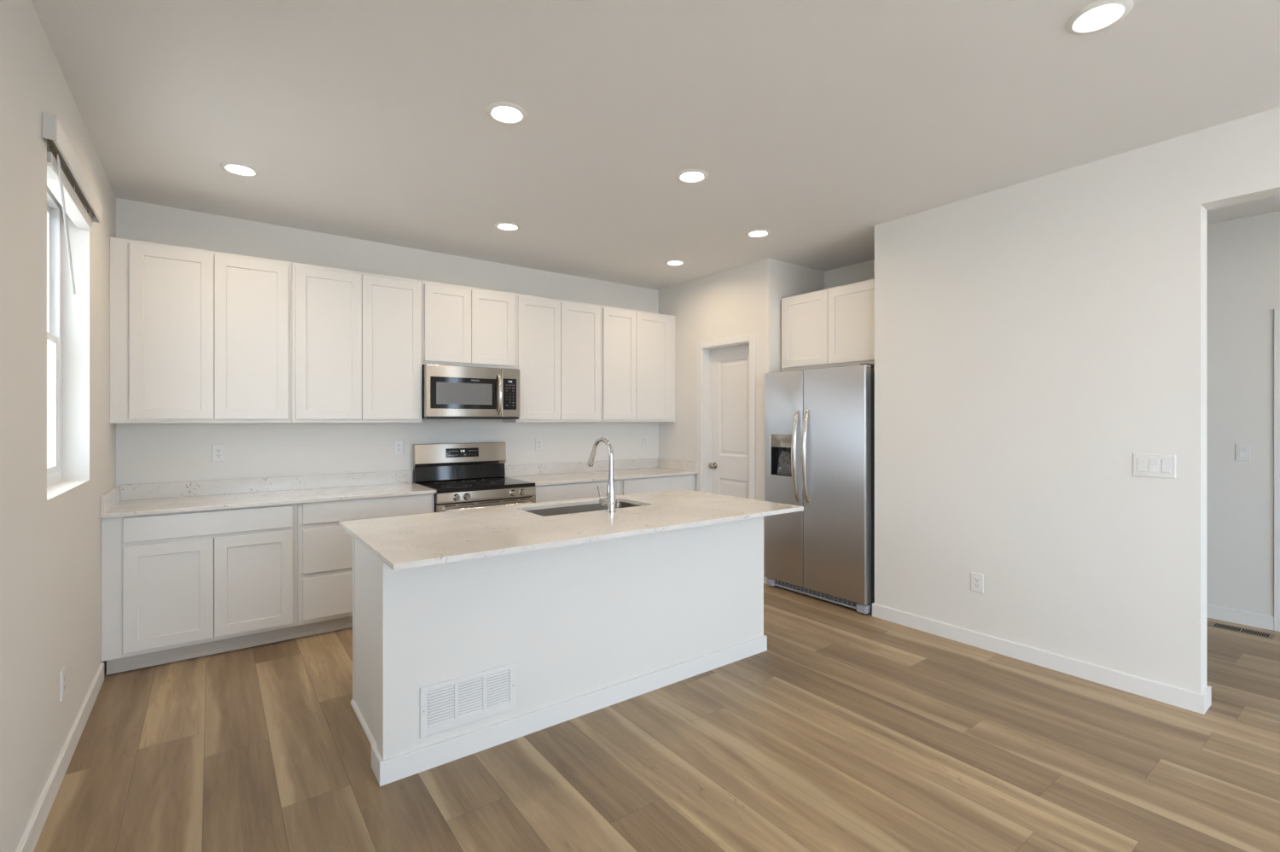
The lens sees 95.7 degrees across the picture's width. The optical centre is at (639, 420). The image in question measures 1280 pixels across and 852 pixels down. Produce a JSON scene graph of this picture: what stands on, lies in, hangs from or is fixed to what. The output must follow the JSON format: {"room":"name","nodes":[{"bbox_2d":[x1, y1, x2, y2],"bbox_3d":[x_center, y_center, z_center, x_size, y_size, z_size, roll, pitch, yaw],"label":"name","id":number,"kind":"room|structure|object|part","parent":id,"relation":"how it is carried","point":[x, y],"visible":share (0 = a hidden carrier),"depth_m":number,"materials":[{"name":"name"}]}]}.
{"room":"kitchen","nodes":[
{"label":"kitchen","id":0,"kind":"room"},
{"bbox_2d":[0,0,116,851],"bbox_3d":[-0.712,0.005,0.037,0.160,2.743,8.880,0,0,-37],"label":"wall","id":1,"kind":"structure","parent":0,"point":[50,536],"depth_m":1.97,"materials":[{"name":"paint"}]},
{"bbox_2d":[46,186,61,486],"bbox_3d":[-2.482,-0.369,2.349,0.058,1.312,0.900,0,0,-37],"label":"window","id":2,"kind":"structure","parent":1,"relation":"in","point":[54,207],"depth_m":2.67,"materials":[{"name":"glass"}]},
{"bbox_3d":[-2.482,-0.369,2.349,0.044,1.222,0.810,0,0,-37],"label":"sash","id":3,"kind":"part","parent":2,"relation":"part of","materials":[{"name":"glass"}]},
{"bbox_2d":[15,662,104,851],"bbox_3d":[-0.475,1.333,-0.138,0.014,0.088,7.997,0,0,-37],"label":"baseboard","id":4,"kind":"structure","parent":1,"relation":"attached to","point":[29,839],"depth_m":2.17,"materials":[{"name":"paint"}]},
{"bbox_2d":[59,665,65,700],"bbox_3d":[-2.262,1.030,2.271,0.008,0.114,0.070,0,0,-37],"label":"wall outlet","id":5,"kind":"object","parent":1,"relation":"attached to","point":[62,673],"visible":1,"depth_m":2.25,"materials":[{"name":"white plastic"}]},
{"bbox_2d":[41,112,102,294],"bbox_3d":[-2.376,-0.771,2.427,0.104,0.586,1.058,0,0,-37],"label":"window blind","id":6,"kind":"object","parent":1,"relation":"attached to","point":[60,182],"visible":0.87,"depth_m":2.26,"materials":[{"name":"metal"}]},
{"bbox_3d":[-2.393,-0.946,2.414,0.052,0.075,0.596,0,0,-37],"label":"ladder cord","id":7,"kind":"part","parent":6,"relation":"part of","materials":[{"name":"white fabric"}]},
{"bbox_3d":[-2.393,-0.916,2.415,0.053,0.014,0.886,0,0,-37],"label":"rail","id":8,"kind":"part","parent":6,"relation":"part of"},
{"bbox_2d":[116,197,658,484],"bbox_3d":[-0.763,0.005,5.449,6.200,2.743,0.120,0,0,-37],"label":"wall","id":9,"kind":"structure","parent":0,"point":[145,452],"depth_m":4.27,"materials":[{"name":"paint"}]},
{"bbox_2d":[110,236,291,423],"bbox_3d":[-2.767,-0.520,3.705,0.901,1.073,0.298,0,0,-37],"label":"upper cabinet","id":10,"kind":"object","parent":9,"relation":"attached to","point":[197,335],"visible":1,"depth_m":3.56,"materials":[{"name":"paint"}]},
{"bbox_3d":[-2.818,-0.520,3.494,0.396,1.025,0.020,0,0,-37],"label":"door","id":11,"kind":"part","parent":10,"relation":"part of","materials":[{"name":"paint"}]},
{"bbox_3d":[-2.497,-0.520,3.731,0.396,1.025,0.020,0,0,-37],"label":"door","id":12,"kind":"part","parent":10,"relation":"part of","materials":[{"name":"paint"}]},
{"bbox_2d":[211,443,225,461],"bbox_3d":[-2.808,0.218,3.856,0.070,0.114,0.008,0,0,-37],"label":"wall outlet","id":13,"kind":"object","parent":9,"relation":"attached to","point":[218,450],"visible":1,"depth_m":3.85,"materials":[{"name":"white plastic"}]},
{"bbox_2d":[120,470,412,500],"bbox_3d":[-2.502,0.445,4.074,1.726,0.097,0.020,0,0,-37],"label":"backsplash","id":14,"kind":"structure","parent":9,"relation":"attached to","point":[142,491],"depth_m":3.97,"materials":[{"name":"white stone"}]},
{"bbox_2d":[291,261,422,422],"bbox_3d":[-2.063,-0.520,4.226,0.847,1.073,0.298,0,0,-37],"label":"upper cabinet","id":15,"kind":"object","parent":9,"relation":"attached to","point":[357,336],"visible":0.94,"depth_m":4.08,"materials":[{"name":"paint"}]},
{"bbox_3d":[-2.143,-0.520,3.994,0.406,1.025,0.020,0,0,-37],"label":"door","id":16,"kind":"part","parent":15,"relation":"part of","materials":[{"name":"paint"}]},
{"bbox_3d":[-1.812,-0.520,4.239,0.408,1.025,0.020,0,0,-37],"label":"door","id":17,"kind":"part","parent":15,"relation":"part of","materials":[{"name":"paint"}]},
{"bbox_2d":[394,439,403,454],"bbox_3d":[-1.889,0.212,4.536,0.070,0.114,0.008,0,0,-37],"label":"wall outlet","id":18,"kind":"object","parent":9,"relation":"attached to","point":[398,444],"visible":1,"depth_m":4.53,"materials":[{"name":"white plastic"}]},
{"bbox_2d":[422,280,515,368],"bbox_3d":[-1.417,-0.739,4.704,0.756,0.634,0.298,0,0,-37],"label":"upper cabinet","id":19,"kind":"object","parent":9,"relation":"attached to","point":[462,325],"visible":0.85,"depth_m":4.56,"materials":[{"name":"paint"}]},
{"bbox_3d":[-1.484,-0.741,4.481,0.357,0.583,0.020,0,0,-37],"label":"door","id":20,"kind":"part","parent":19,"relation":"part of","materials":[{"name":"paint"}]},
{"bbox_2d":[422,363,519,418],"bbox_3d":[-1.380,-0.215,4.646,0.756,0.411,0.433,0,0,-37],"label":"microwave","id":21,"kind":"object","parent":19,"relation":"attached to","point":[449,392],"visible":1,"depth_m":4.49,"materials":[{"name":"silver metal"}]},
{"bbox_3d":[-1.353,-0.207,4.465,0.519,0.240,0.004,0,0,-37],"label":"door glass","id":22,"kind":"part","parent":21,"relation":"part of","materials":[{"name":"black glass"}]},
{"bbox_3d":[-1.115,-0.207,4.610,0.027,0.326,0.059,0,0,-37],"label":"handle","id":23,"kind":"part","parent":21,"relation":"part of","materials":[{"name":"silver metal"}]},
{"bbox_3d":[-1.056,-0.221,4.710,0.159,0.390,0.038,0,0,-37],"label":"control panel","id":24,"kind":"part","parent":21,"relation":"part of","materials":[{"name":"silver metal"}]},
{"bbox_3d":[-1.192,-0.741,4.698,0.363,0.583,0.020,0,0,-37],"label":"door","id":25,"kind":"part","parent":19,"relation":"part of","materials":[{"name":"paint"}]},
{"bbox_2d":[535,437,542,450],"bbox_3d":[-0.916,0.218,5.256,0.070,0.114,0.008,0,0,-37],"label":"wall outlet","id":26,"kind":"object","parent":9,"relation":"attached to","point":[538,441],"visible":1,"depth_m":5.25,"materials":[{"name":"white plastic"}]},
{"bbox_2d":[502,293,600,422],"bbox_3d":[-0.774,-0.520,5.180,0.841,1.073,0.298,0,0,-37],"label":"upper cabinet","id":27,"kind":"object","parent":9,"relation":"attached to","point":[558,341],"visible":0.97,"depth_m":5.04,"materials":[{"name":"paint"}]},
{"bbox_3d":[-0.856,-0.520,4.947,0.398,1.025,0.020,0,0,-37],"label":"door","id":28,"kind":"part","parent":27,"relation":"part of","materials":[{"name":"paint"}]},
{"bbox_3d":[-0.529,-0.520,5.189,0.407,1.025,0.020,0,0,-37],"label":"door","id":29,"kind":"part","parent":27,"relation":"part of","materials":[{"name":"paint"}]},
{"bbox_2d":[504,458,657,477],"bbox_3d":[-0.507,0.445,5.552,1.714,0.097,0.020,0,0,-37],"label":"backsplash","id":30,"kind":"structure","parent":9,"relation":"attached to","point":[573,467],"depth_m":5.45,"materials":[{"name":"white stone"}]},
{"bbox_2d":[600,305,674,421],"bbox_3d":[-0.077,-0.520,5.697,0.890,1.073,0.298,0,0,-37],"label":"upper cabinet","id":31,"kind":"object","parent":9,"relation":"attached to","point":[637,347],"visible":0.95,"depth_m":5.55,"materials":[{"name":"paint"}]},
{"bbox_3d":[-0.189,-0.520,5.440,0.374,1.025,0.020,0,0,-37],"label":"door","id":32,"kind":"part","parent":31,"relation":"part of","materials":[{"name":"paint"}]},
{"bbox_3d":[0.128,-0.520,5.676,0.409,1.025,0.020,0,0,-37],"label":"door","id":33,"kind":"part","parent":31,"relation":"part of","materials":[{"name":"paint"}]},
{"bbox_2d":[642,435,647,446],"bbox_3d":[0.053,0.212,5.974,0.070,0.114,0.008,0,0,-37],"label":"wall outlet","id":34,"kind":"object","parent":9,"relation":"attached to","point":[644,437],"visible":1,"depth_m":5.97,"materials":[{"name":"white plastic"}]},
{"bbox_2d":[31,0,1279,290],"bbox_3d":[1.779,-1.427,1.882,6.360,0.120,8.880,0,0,-37],"label":"ceiling","id":35,"kind":"structure","parent":0,"point":[816,125],"depth_m":2.49,"materials":[{"name":"paint"}]},
{"bbox_2d":[219,161,260,176],"bbox_3d":[-2.176,-1.362,3.151,0.182,0.009,0.182,0,0,-37],"label":"recessed light","id":36,"kind":"object","parent":35,"relation":"in","point":[236,168],"visible":1,"depth_m":3.14,"materials":[{"name":"paint"}]},
{"bbox_2d":[485,101,527,124],"bbox_3d":[-0.593,-1.362,2.577,0.182,0.009,0.182,0,0,-37],"label":"recessed light","id":37,"kind":"object","parent":35,"relation":"in","point":[502,112],"visible":1,"depth_m":2.57,"materials":[{"name":"paint"}]},
{"bbox_2d":[494,221,520,231],"bbox_3d":[-0.932,-1.362,4.079,0.182,0.009,0.182,0,0,-37],"label":"recessed light","id":38,"kind":"object","parent":35,"relation":"in","point":[509,226],"visible":1,"depth_m":4.07,"materials":[{"name":"paint"}]},
{"bbox_2d":[664,259,685,265],"bbox_3d":[0.303,-1.362,5.017,0.182,0.009,0.182,0,0,-37],"label":"recessed light","id":39,"kind":"object","parent":35,"relation":"in","point":[672,262],"visible":1,"depth_m":5.00,"materials":[{"name":"paint"}]},
{"bbox_2d":[675,168,708,183],"bbox_3d":[0.291,-1.362,3.239,0.182,0.009,0.182,0,0,-37],"label":"recessed light","id":40,"kind":"object","parent":35,"relation":"in","point":[689,176],"visible":1,"depth_m":3.23,"materials":[{"name":"paint"}]},
{"bbox_2d":[745,228,770,237],"bbox_3d":[0.863,-1.362,4.229,0.182,0.009,0.182,0,0,-37],"label":"recessed light","id":41,"kind":"object","parent":35,"relation":"in","point":[759,232],"visible":1,"depth_m":4.22,"materials":[{"name":"paint"}]},
{"bbox_2d":[1064,0,1133,34],"bbox_3d":[1.550,-1.362,1.959,0.182,0.009,0.182,0,0,-37],"label":"recessed light","id":42,"kind":"object","parent":35,"relation":"in","point":[1096,16],"visible":1,"depth_m":1.95,"materials":[{"name":"paint"}]},
{"bbox_2d":[33,582,1279,851],"bbox_3d":[1.779,1.417,1.882,6.360,0.080,8.880,0,0,-37],"label":"floor","id":43,"kind":"structure","parent":0,"point":[852,730],"depth_m":2.35,"materials":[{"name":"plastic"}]},
{"bbox_2d":[101,503,297,674],"bbox_3d":[-2.673,0.944,3.580,0.904,0.856,0.610,0,0,-37],"label":"base cabinet","id":44,"kind":"object","parent":43,"relation":"on","point":[176,586],"visible":0.96,"depth_m":3.31,"materials":[{"name":"paint"}]},
{"bbox_3d":[-2.634,0.972,3.242,0.392,0.575,0.020,0,0,-37],"label":"door","id":45,"kind":"part","parent":44,"relation":"part of","materials":[{"name":"paint"}]},
{"bbox_3d":[-2.474,0.594,3.360,0.788,0.133,0.020,0,0,-37],"label":"drawer","id":46,"kind":"part","parent":44,"relation":"part of","materials":[{"name":"paint"}]},
{"bbox_3d":[-2.315,0.972,3.478,0.392,0.575,0.020,0,0,-37],"label":"door","id":47,"kind":"part","parent":44,"relation":"part of","materials":[{"name":"paint"}]},
{"bbox_2d":[100,470,436,517],"bbox_3d":[-2.329,0.456,3.823,1.748,0.119,0.630,0,0,-37],"label":"countertop","id":48,"kind":"structure","parent":44,"relation":"on","point":[160,497],"depth_m":3.79,"materials":[{"name":"white stone"}]},
{"bbox_2d":[296,493,434,637],"bbox_3d":[-1.971,0.944,4.100,0.842,0.856,0.610,0,0,-37],"label":"base cabinet","id":49,"kind":"object","parent":43,"relation":"on","point":[324,547],"visible":0.5,"depth_m":3.72,"materials":[{"name":"paint"}]},
{"bbox_3d":[-1.794,1.125,3.864,0.796,0.259,0.020,0,0,-37],"label":"drawer","id":50,"kind":"part","parent":49,"relation":"part of","materials":[{"name":"paint"}]},
{"bbox_3d":[-1.794,0.824,3.864,0.796,0.279,0.020,0,0,-37],"label":"drawer","id":51,"kind":"part","parent":49,"relation":"part of","materials":[{"name":"paint"}]},
{"bbox_3d":[-1.794,0.586,3.864,0.796,0.134,0.020,0,0,-37],"label":"drawer","id":52,"kind":"part","parent":49,"relation":"part of","materials":[{"name":"paint"}]},
{"bbox_2d":[413,442,535,511],"bbox_3d":[-1.292,0.782,4.530,0.758,1.188,0.685,0,0,-37],"label":"stove","id":53,"kind":"object","parent":43,"relation":"on","point":[462,475],"visible":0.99,"depth_m":4.59,"materials":[{"name":"silver metal"}]},
{"bbox_3d":[-1.310,0.553,4.146,0.049,0.049,0.034,0,0,-37],"label":"knob","id":54,"kind":"part","parent":53,"relation":"part of","materials":[{"name":"silver metal"}]},
{"bbox_3d":[-1.248,0.553,4.192,0.049,0.049,0.034,0,0,-37],"label":"knob","id":55,"kind":"part","parent":53,"relation":"part of","materials":[{"name":"silver metal"}]},
{"bbox_2d":[413,477,535,493],"bbox_3d":[-1.295,0.502,4.534,0.758,0.028,0.582,0,0,-37],"label":"cooktop","id":56,"kind":"object","parent":53,"relation":"in","point":[443,485],"depth_m":4.45,"materials":[{"name":"black glass"}]},
{"bbox_2d":[434,493,535,511],"bbox_3d":[-1.291,0.932,4.530,0.754,0.828,0.685,0,0,-37],"label":"oven","id":57,"kind":"object","parent":53,"relation":"in","point":[443,502],"depth_m":4.24,"materials":[{"name":"silver metal"}]},
{"bbox_3d":[-1.137,0.554,4.322,0.754,0.072,0.048,0,0,-37],"label":"control panel","id":58,"kind":"part","parent":53,"relation":"part of","materials":[{"name":"silver metal"}]},
{"bbox_3d":[-0.959,0.553,4.406,0.049,0.049,0.034,0,0,-37],"label":"knob","id":59,"kind":"part","parent":53,"relation":"part of","materials":[{"name":"silver metal"}]},
{"bbox_3d":[-0.897,0.553,4.452,0.049,0.049,0.034,0,0,-37],"label":"knob","id":60,"kind":"part","parent":53,"relation":"part of","materials":[{"name":"silver metal"}]},
{"bbox_2d":[350,516,767,785],"bbox_3d":[-0.344,0.946,3.136,2.160,0.860,0.787,0,0,-37],"label":"kitchen island","id":61,"kind":"object","parent":43,"relation":"on","point":[586,627],"visible":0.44,"depth_m":2.63,"materials":[{"name":"paint"}]},
{"bbox_3d":[-1.218,1.367,2.571,0.013,0.020,0.615,0,0,-37],"label":"shoe moulding","id":62,"kind":"part","parent":61,"relation":"part of","materials":[{"name":"paint"}]},
{"bbox_2d":[419,662,515,738],"bbox_3d":[-0.701,1.149,2.391,0.402,0.198,0.008,0,0,-37],"label":"air return grille","id":63,"kind":"object","parent":61,"relation":"attached to","point":[449,704],"visible":1,"depth_m":2.38,"materials":[{"name":"white metal"}]},
{"bbox_3d":[-0.155,1.333,2.881,2.160,0.088,0.152,0,0,-37],"label":"baseboard","id":64,"kind":"part","parent":61,"relation":"part of","materials":[{"name":"paint"}]},
{"bbox_2d":[339,488,803,570],"bbox_3d":[-0.265,0.504,3.067,2.219,0.022,1.042,0,0,-37],"label":"island countertop","id":65,"kind":"structure","parent":61,"relation":"on","point":[400,542],"depth_m":2.72,"materials":[{"name":"white stone"}]},
{"bbox_2d":[524,500,641,516],"bbox_3d":[-0.311,0.626,3.328,0.750,0.218,0.390,0,0,-37],"label":"sink","id":66,"kind":"object","parent":65,"relation":"in","point":[584,508],"visible":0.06,"depth_m":3.50,"materials":[{"name":"metal"}]},
{"bbox_2d":[587,436,616,511],"bbox_3d":[-0.242,0.294,3.184,0.117,0.400,0.255,0,0,-37],"label":"faucet","id":67,"kind":"object","parent":65,"relation":"on","point":[609,500],"visible":1,"depth_m":3.11,"materials":[{"name":"silver metal"}]},
{"bbox_3d":[-0.213,0.388,3.076,0.015,0.078,0.036,0,0,39],"label":"lever","id":68,"kind":"part","parent":67,"relation":"part of","materials":[{"name":"silver metal"}]},
{"bbox_3d":[-0.208,0.185,3.191,0.024,0.183,0.197,0,0,-37],"label":"spout","id":69,"kind":"part","parent":67,"relation":"part of","materials":[{"name":"silver metal"}]},
{"bbox_2d":[532,479,620,502],"bbox_3d":[-0.681,0.944,5.055,0.841,0.856,0.610,0,0,-37],"label":"base cabinet","id":70,"kind":"object","parent":43,"relation":"on","point":[578,490],"visible":0.1,"depth_m":4.77,"materials":[{"name":"paint"}]},
{"bbox_2d":[504,457,698,485],"bbox_3d":[-0.317,0.456,5.313,1.736,0.119,0.630,0,0,-37],"label":"countertop","id":71,"kind":"structure","parent":70,"relation":"on","point":[573,472],"depth_m":5.38,"materials":[{"name":"white stone"}]},
{"bbox_2d":[620,473,696,494],"bbox_3d":[0.016,0.944,5.571,0.893,0.856,0.610,0,0,-37],"label":"base cabinet","id":72,"kind":"object","parent":43,"relation":"on","point":[683,481],"visible":0.16,"depth_m":5.30,"materials":[{"name":"paint"}]},
{"bbox_2d":[764,362,874,614],"bbox_3d":[1.589,0.486,4.642,0.840,1.780,0.917,0,0,-37],"label":"refrigerator","id":73,"kind":"object","parent":43,"relation":"on","point":[822,421],"visible":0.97,"depth_m":4.35,"materials":[{"name":"silver metal"}]},
{"bbox_3d":[1.163,0.282,4.679,0.067,0.344,0.234,0,0,-37],"label":"dispenser trim","id":74,"kind":"part","parent":73,"relation":"part of","materials":[{"name":"metal"}]},
{"bbox_3d":[1.163,0.167,4.679,0.062,0.103,0.222,0,0,-37],"label":"dispenser panel","id":75,"kind":"part","parent":73,"relation":"part of","materials":[{"name":"silver metal"}]},
{"bbox_3d":[1.177,0.455,4.670,0.075,1.688,0.381,0,0,-37],"label":"freezer door","id":76,"kind":"part","parent":73,"relation":"part of","materials":[{"name":"silver metal"}]},
{"bbox_3d":[1.214,0.279,4.510,0.081,0.717,0.042,0,0,-37],"label":"handle","id":77,"kind":"part","parent":73,"relation":"part of","materials":[{"name":"silver metal"}]},
{"bbox_3d":[1.269,0.279,4.436,0.081,0.717,0.042,0,0,-37],"label":"handle","id":78,"kind":"part","parent":73,"relation":"part of","materials":[{"name":"silver metal"}]},
{"bbox_3d":[1.452,0.455,4.298,0.075,1.688,0.526,0,0,-37],"label":"fridge door","id":79,"kind":"part","parent":73,"relation":"part of","materials":[{"name":"silver metal"}]},
{"bbox_2d":[1206,621,1274,639],"bbox_3d":[3.938,1.375,3.798,0.120,0.003,0.300,0,0,-37],"label":"floor vent","id":80,"kind":"object","parent":43,"relation":"in","point":[1211,623],"visible":1,"depth_m":3.79,"materials":[{"name":"metal"}]},
{"bbox_2d":[778,260,823,372],"bbox_3d":[1.401,0.005,5.182,0.640,2.743,0.114,0,0,-37],"label":"wall","id":81,"kind":"structure","parent":0,"point":[794,280],"depth_m":5.07,"materials":[{"name":"paint"}]},
{"bbox_2d":[823,259,874,289],"bbox_3d":[1.997,0.005,5.011,0.114,2.743,1.098,0,0,-37],"label":"wall","id":82,"kind":"structure","parent":0,"point":[864,270],"depth_m":5.11,"materials":[{"name":"paint"}]},
{"bbox_2d":[781,279,874,371],"bbox_3d":[1.736,-0.729,4.740,0.626,0.625,0.971,0,0,-37],"label":"upper cabinet","id":83,"kind":"object","parent":82,"relation":"attached to","point":[832,327],"visible":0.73,"depth_m":4.54,"materials":[{"name":"paint"}]},
{"bbox_3d":[1.350,-0.735,4.751,0.020,0.582,0.454,0,0,-37],"label":"door","id":84,"kind":"part","parent":83,"relation":"part of","materials":[{"name":"paint"}]},
{"bbox_3d":[1.626,-0.735,4.379,0.020,0.582,0.465,0,0,-37],"label":"door","id":85,"kind":"part","parent":83,"relation":"part of","materials":[{"name":"paint"}]},
{"bbox_2d":[874,221,890,607],"bbox_3d":[2.427,0.005,4.574,1.853,2.743,0.116,0,0,-37],"label":"wall","id":86,"kind":"structure","parent":0,"point":[881,230],"depth_m":4.02,"materials":[{"name":"paint"}]},
{"bbox_2d":[658,106,1279,693],"bbox_3d":[2.013,0.005,3.697,0.143,2.743,6.000,0,0,-37],"label":"wall","id":87,"kind":"structure","parent":0,"point":[1048,332],"depth_m":3.19,"materials":[{"name":"paint"}]},
{"bbox_2d":[696,332,755,499],"bbox_3d":[0.826,0.311,5.333,0.152,2.130,0.745,0,0,-37],"label":"door","id":88,"kind":"structure","parent":87,"relation":"in","point":[725,370],"depth_m":5.41,"materials":[{"name":"paint"}]},
{"bbox_3d":[0.692,0.434,5.520,0.068,0.064,0.064,0,0,-37],"label":"knob","id":89,"kind":"part","parent":88,"relation":"part of","materials":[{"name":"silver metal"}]},
{"bbox_2d":[971,571,983,593],"bbox_3d":[2.050,0.987,3.520,0.008,0.114,0.070,0,0,-37],"label":"wall outlet","id":90,"kind":"object","parent":87,"relation":"attached to","point":[977,579],"visible":1,"depth_m":3.52,"materials":[{"name":"white plastic"}]},
{"bbox_2d":[872,602,1211,714],"bbox_3d":[2.199,1.333,3.437,0.159,0.088,1.696,0,0,-37],"label":"baseboard","id":91,"kind":"structure","parent":87,"relation":"attached to","point":[1180,697],"depth_m":3.17,"materials":[{"name":"paint"}]},
{"bbox_2d":[1133,453,1175,477],"bbox_3d":[2.537,0.224,2.859,0.012,0.114,0.162,0,0,-37],"label":"light switch","id":92,"kind":"object","parent":87,"relation":"attached to","point":[1144,464],"visible":1,"depth_m":2.85,"materials":[{"name":"white plastic"}]},
{"bbox_2d":[1206,210,1279,616],"bbox_3d":[5.057,0.005,2.689,0.130,2.743,6.276,0,0,-37],"label":"wall","id":93,"kind":"structure","parent":0,"point":[1243,253],"depth_m":3.92,"materials":[{"name":"paint"}]},
{"bbox_2d":[1206,604,1274,630],"bbox_3d":[3.676,1.333,4.433,0.014,0.088,1.597,0,0,-37],"label":"baseboard","id":94,"kind":"structure","parent":93,"relation":"attached to","point":[1264,621],"depth_m":3.91,"materials":[{"name":"paint"}]},
{"bbox_2d":[1235,443,1250,460],"bbox_3d":[4.067,0.216,3.906,0.012,0.114,0.070,0,0,-37],"label":"light switch","id":95,"kind":"object","parent":93,"relation":"attached to","point":[1242,450],"visible":1,"depth_m":3.90,"materials":[{"name":"white plastic"}]},
{"bbox_2d":[1274,308,1279,631],"bbox_3d":[4.416,0.325,3.385,0.077,2.104,0.966,0,0,-37],"label":"door frame","id":96,"kind":"structure","parent":93,"relation":"in","point":[1277,311],"depth_m":3.77,"materials":[{"name":"paint"}]}
]}

